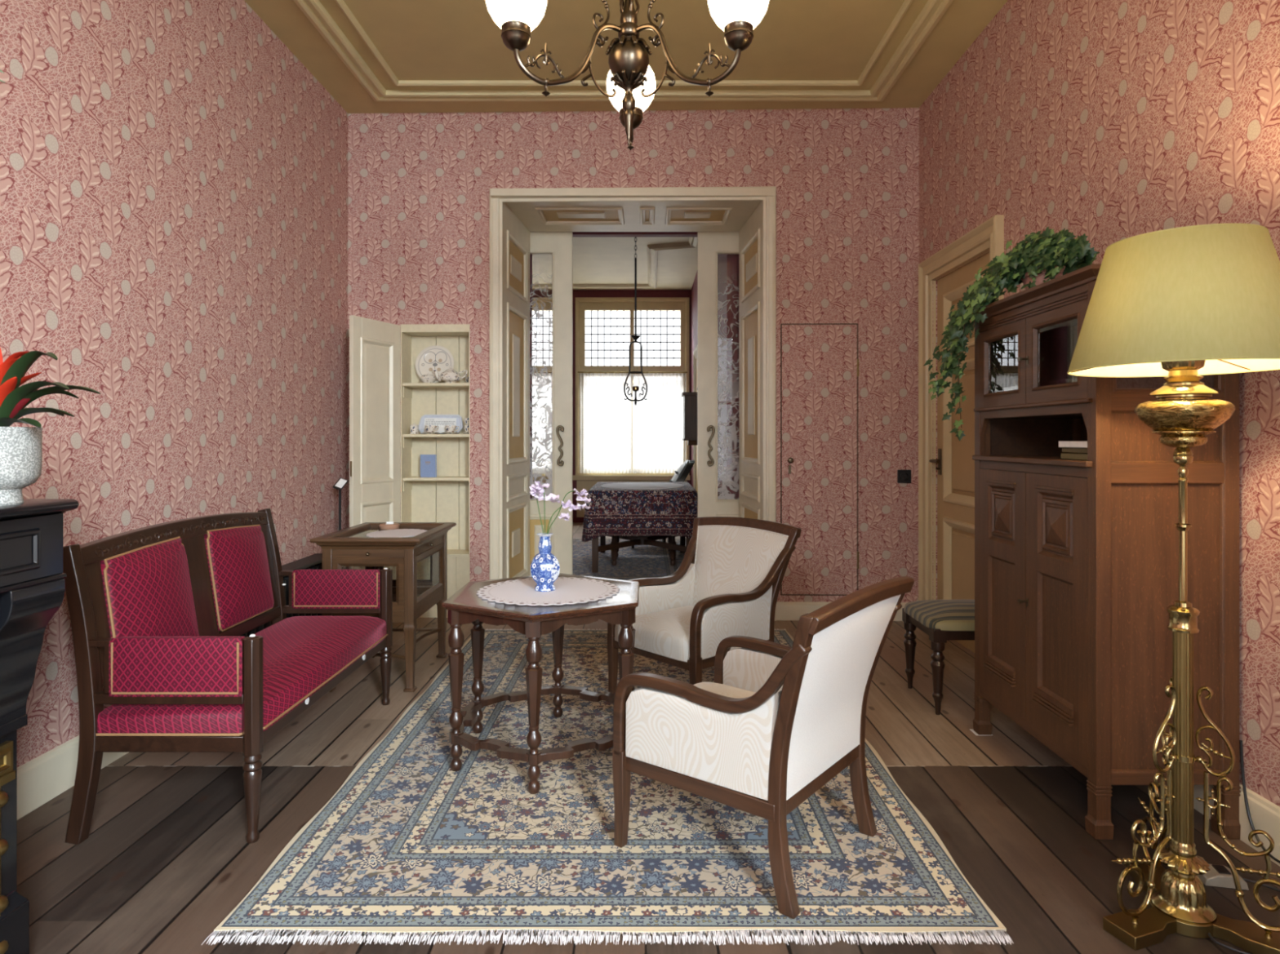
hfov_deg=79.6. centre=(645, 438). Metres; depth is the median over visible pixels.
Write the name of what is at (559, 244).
door
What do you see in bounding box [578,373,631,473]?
drape
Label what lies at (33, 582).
fireplace
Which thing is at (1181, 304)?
floor lamp
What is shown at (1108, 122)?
wall
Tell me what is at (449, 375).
teapot
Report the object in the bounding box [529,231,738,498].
wall partition
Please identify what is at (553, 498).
flower
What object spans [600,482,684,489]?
doily
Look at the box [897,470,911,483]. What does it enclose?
light switch
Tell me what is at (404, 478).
shelf
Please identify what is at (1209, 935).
cable
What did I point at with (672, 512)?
table cloth
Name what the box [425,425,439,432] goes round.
teacup
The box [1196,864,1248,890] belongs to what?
switch
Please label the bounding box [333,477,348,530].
stand
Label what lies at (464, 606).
table
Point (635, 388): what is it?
pendant lamp
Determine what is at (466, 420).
teacup
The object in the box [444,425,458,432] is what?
teacup
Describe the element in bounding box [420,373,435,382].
sugar bowl
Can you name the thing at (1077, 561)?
tall cabinet
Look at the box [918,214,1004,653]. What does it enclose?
door
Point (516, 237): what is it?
door reveal
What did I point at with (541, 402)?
lace curtain
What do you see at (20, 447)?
pot
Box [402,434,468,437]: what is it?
shelf
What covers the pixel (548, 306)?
window
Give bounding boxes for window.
[532,297,551,498]
[573,297,689,517]
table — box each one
[310,522,456,692]
[441,573,639,794]
[591,535,690,573]
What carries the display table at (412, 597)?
on the floor
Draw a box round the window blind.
[577,371,687,473]
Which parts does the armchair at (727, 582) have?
leg, seat frame, arm, panel, leg, leg, panel, rail, backrest, arm, crest rail, leg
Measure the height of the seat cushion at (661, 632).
0.145 m
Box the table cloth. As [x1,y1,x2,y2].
[582,482,697,542]
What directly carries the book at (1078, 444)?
on the book at (1064, 450)
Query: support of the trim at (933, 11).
attached to the ceiling at (417, 39)
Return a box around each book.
[420,454,436,477]
[1058,440,1087,448]
[1061,453,1087,460]
[1062,447,1087,453]
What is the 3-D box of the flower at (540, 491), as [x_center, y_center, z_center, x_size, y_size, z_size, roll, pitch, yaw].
[-0.438,0.352,3.123,0.070,0.331,0.070,0,0,0]
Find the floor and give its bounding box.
[17,522,1279,953]
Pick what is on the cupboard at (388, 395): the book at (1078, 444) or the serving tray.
the serving tray
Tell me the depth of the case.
9.54 m
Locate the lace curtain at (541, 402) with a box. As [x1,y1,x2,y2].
[532,371,551,473]
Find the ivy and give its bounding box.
[923,226,1100,441]
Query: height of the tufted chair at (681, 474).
1.005 m
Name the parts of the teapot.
spout, handle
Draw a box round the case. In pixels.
[681,391,697,445]
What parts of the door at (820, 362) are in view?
knob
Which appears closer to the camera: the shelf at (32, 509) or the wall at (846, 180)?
the shelf at (32, 509)
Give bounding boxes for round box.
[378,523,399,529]
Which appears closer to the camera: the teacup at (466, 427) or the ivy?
the ivy
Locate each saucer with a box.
[422,432,438,434]
[443,432,457,434]
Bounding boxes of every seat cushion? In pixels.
[614,605,693,662]
[693,681,755,698]
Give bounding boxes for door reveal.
[502,202,529,578]
[738,200,762,519]
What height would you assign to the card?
0.109 m
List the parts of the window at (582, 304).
sill, apron panel, frame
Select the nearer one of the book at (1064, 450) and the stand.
the book at (1064, 450)
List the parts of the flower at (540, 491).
stem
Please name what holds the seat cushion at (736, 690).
on the armchair at (775, 723)
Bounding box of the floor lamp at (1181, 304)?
[1066,222,1279,953]
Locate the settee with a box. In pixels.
[62,508,392,844]
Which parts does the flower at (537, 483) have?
stem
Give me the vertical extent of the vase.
0.228 m
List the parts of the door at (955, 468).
handle, moulding, moulding, panel, panel, panel, moulding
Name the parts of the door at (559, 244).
panel, glass pane, moulding, handle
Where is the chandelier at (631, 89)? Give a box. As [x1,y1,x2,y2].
[485,0,768,150]
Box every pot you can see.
[0,426,42,506]
[409,422,418,434]
[1020,266,1066,289]
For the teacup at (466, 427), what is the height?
0.052 m
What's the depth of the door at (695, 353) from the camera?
10.11 m
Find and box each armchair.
[607,516,801,693]
[612,576,914,919]
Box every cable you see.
[1207,877,1279,953]
[1239,740,1279,863]
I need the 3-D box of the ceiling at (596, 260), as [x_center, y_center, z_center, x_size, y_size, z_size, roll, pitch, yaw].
[-1.250,-2.280,9.225,4.300,0.100,5.550,0,0,0]
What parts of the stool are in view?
leg, leg, seat frame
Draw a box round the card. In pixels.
[423,417,456,433]
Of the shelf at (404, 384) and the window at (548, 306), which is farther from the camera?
the window at (548, 306)
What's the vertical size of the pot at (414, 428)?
0.081 m
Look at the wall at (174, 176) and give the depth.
3.40 m
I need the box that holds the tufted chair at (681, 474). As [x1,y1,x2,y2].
[631,459,694,548]
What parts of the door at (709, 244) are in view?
handle, moulding, glass pane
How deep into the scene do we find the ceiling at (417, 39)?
4.50 m
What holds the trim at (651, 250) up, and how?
attached to the wall at (726, 263)
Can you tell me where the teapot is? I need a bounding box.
[432,365,467,382]
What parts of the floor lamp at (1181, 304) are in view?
shade trim, lamp shade, burner, shade trim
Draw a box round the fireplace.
[0,498,79,953]
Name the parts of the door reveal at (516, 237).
panel, panel, panel, panel, moulding, moulding, moulding, moulding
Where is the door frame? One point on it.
(769, 202)
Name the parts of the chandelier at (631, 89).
globe, arm, stem, crown, globe, arm, arm, globe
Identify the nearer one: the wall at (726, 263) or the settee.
the settee
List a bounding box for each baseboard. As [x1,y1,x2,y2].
[17,735,128,820]
[776,601,907,621]
[915,597,1279,866]
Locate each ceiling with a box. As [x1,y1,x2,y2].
[244,0,1007,113]
[532,236,697,289]
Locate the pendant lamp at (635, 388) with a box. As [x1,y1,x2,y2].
[623,236,647,405]
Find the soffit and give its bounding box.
[490,188,775,231]
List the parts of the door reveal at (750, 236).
moulding, moulding, moulding, moulding, panel, panel, panel, panel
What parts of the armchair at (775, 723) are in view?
leg, rail, panel, arm, panel, leg, arm, seat frame, crest rail, leg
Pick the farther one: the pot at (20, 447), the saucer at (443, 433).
the saucer at (443, 433)
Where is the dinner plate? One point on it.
(438, 357)
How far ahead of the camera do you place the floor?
2.44 m
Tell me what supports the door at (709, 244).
attached to the door reveal at (750, 236)
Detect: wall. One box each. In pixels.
[0,0,347,767]
[347,107,919,602]
[532,289,691,522]
[691,253,737,499]
[919,0,1279,807]
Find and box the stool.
[902,600,974,715]
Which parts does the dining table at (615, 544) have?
leg, leg, turned leg, turned leg, turned leg, turned leg, leg, leg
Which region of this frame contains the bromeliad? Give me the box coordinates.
[0,348,100,506]
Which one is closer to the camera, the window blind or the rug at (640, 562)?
the rug at (640, 562)
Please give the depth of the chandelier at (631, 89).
2.36 m
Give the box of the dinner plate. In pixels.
[415,345,453,382]
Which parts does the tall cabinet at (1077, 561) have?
leg, door panel, door panel, glazed door, door, rail, rail, rail, rail, cornice, door panel, door panel, glazed door, door, leg, leg, rail, panel, panel, leg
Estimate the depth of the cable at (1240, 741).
2.39 m
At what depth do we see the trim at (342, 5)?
4.93 m
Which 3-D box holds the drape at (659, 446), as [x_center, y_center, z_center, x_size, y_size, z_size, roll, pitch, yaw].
[0.198,-0.223,11.490,0.805,1.495,0.035,0,0,0]
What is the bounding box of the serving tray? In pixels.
[418,414,463,434]
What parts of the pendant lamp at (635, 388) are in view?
lyre frame, chain, burner, rod, bulb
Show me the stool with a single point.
(943, 621)
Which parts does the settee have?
leg, arm frame, crest rail, rail, seat frame, leg, arm post, leg, arm frame, leg, arm post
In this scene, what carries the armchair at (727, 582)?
on the oriental rug at (409, 843)
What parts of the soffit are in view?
moulding, panel, panel, moulding, panel, moulding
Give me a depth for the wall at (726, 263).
6.65 m
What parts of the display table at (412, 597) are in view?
leg, pane frame, leg, moulding, glass, case frame, pane frame, leg, pane frame, leg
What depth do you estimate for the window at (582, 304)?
11.57 m
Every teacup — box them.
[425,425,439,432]
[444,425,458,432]
[464,417,468,425]
[464,425,468,432]
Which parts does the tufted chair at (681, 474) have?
backrest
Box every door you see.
[529,231,573,576]
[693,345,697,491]
[697,231,738,517]
[780,323,858,595]
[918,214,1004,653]
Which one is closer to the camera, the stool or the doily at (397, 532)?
the stool
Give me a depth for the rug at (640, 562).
7.80 m
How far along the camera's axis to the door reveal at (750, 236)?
5.81 m
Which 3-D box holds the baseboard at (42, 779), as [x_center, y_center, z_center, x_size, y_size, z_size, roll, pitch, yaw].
[-2.099,1.188,3.620,0.022,0.164,3.660,0,0,0]
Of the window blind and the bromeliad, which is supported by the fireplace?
the bromeliad
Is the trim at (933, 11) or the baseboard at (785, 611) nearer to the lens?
the trim at (933, 11)
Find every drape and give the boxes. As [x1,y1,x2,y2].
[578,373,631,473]
[632,373,685,473]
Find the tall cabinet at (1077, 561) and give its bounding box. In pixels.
[969,263,1240,839]
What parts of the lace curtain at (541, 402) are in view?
curtain rod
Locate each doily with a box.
[365,528,426,537]
[476,577,619,605]
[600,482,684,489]
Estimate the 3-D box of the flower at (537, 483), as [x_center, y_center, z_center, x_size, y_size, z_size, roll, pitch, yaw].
[-0.425,0.346,3.123,0.066,0.343,0.063,0,0,0]
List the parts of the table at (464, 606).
leg, leg, leg, leg, leg, leg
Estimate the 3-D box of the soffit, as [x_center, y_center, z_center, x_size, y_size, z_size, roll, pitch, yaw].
[-0.090,-1.703,5.800,1.980,0.064,0.940,0,0,0]
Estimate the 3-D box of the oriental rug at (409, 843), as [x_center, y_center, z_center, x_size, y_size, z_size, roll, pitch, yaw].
[-0.093,1.264,3.509,2.042,0.010,3.182,0,0,0]
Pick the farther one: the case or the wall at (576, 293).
the wall at (576, 293)
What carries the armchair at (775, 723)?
on the oriental rug at (409, 843)
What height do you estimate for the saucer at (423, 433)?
0.013 m
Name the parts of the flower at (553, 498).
stem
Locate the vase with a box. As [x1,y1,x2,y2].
[529,533,559,591]
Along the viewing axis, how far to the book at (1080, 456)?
2.62 m
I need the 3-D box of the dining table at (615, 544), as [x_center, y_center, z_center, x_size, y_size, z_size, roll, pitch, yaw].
[-0.035,0.878,7.830,0.960,0.760,1.360,0,0,0]
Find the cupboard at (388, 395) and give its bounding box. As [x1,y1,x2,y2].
[349,315,470,617]
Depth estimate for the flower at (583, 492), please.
3.12 m
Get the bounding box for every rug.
[201,629,1013,945]
[573,538,685,580]
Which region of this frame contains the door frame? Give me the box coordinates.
[489,186,776,621]
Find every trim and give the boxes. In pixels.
[293,0,953,101]
[334,0,912,85]
[532,236,697,288]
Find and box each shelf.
[0,498,79,520]
[402,382,468,387]
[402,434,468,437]
[402,476,468,480]
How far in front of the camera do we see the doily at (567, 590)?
3.08 m
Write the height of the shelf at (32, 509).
0.034 m
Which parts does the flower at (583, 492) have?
stem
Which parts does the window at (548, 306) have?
apron panel, sill, frame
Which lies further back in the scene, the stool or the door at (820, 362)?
the door at (820, 362)
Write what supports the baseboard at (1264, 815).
attached to the wall at (1108, 122)

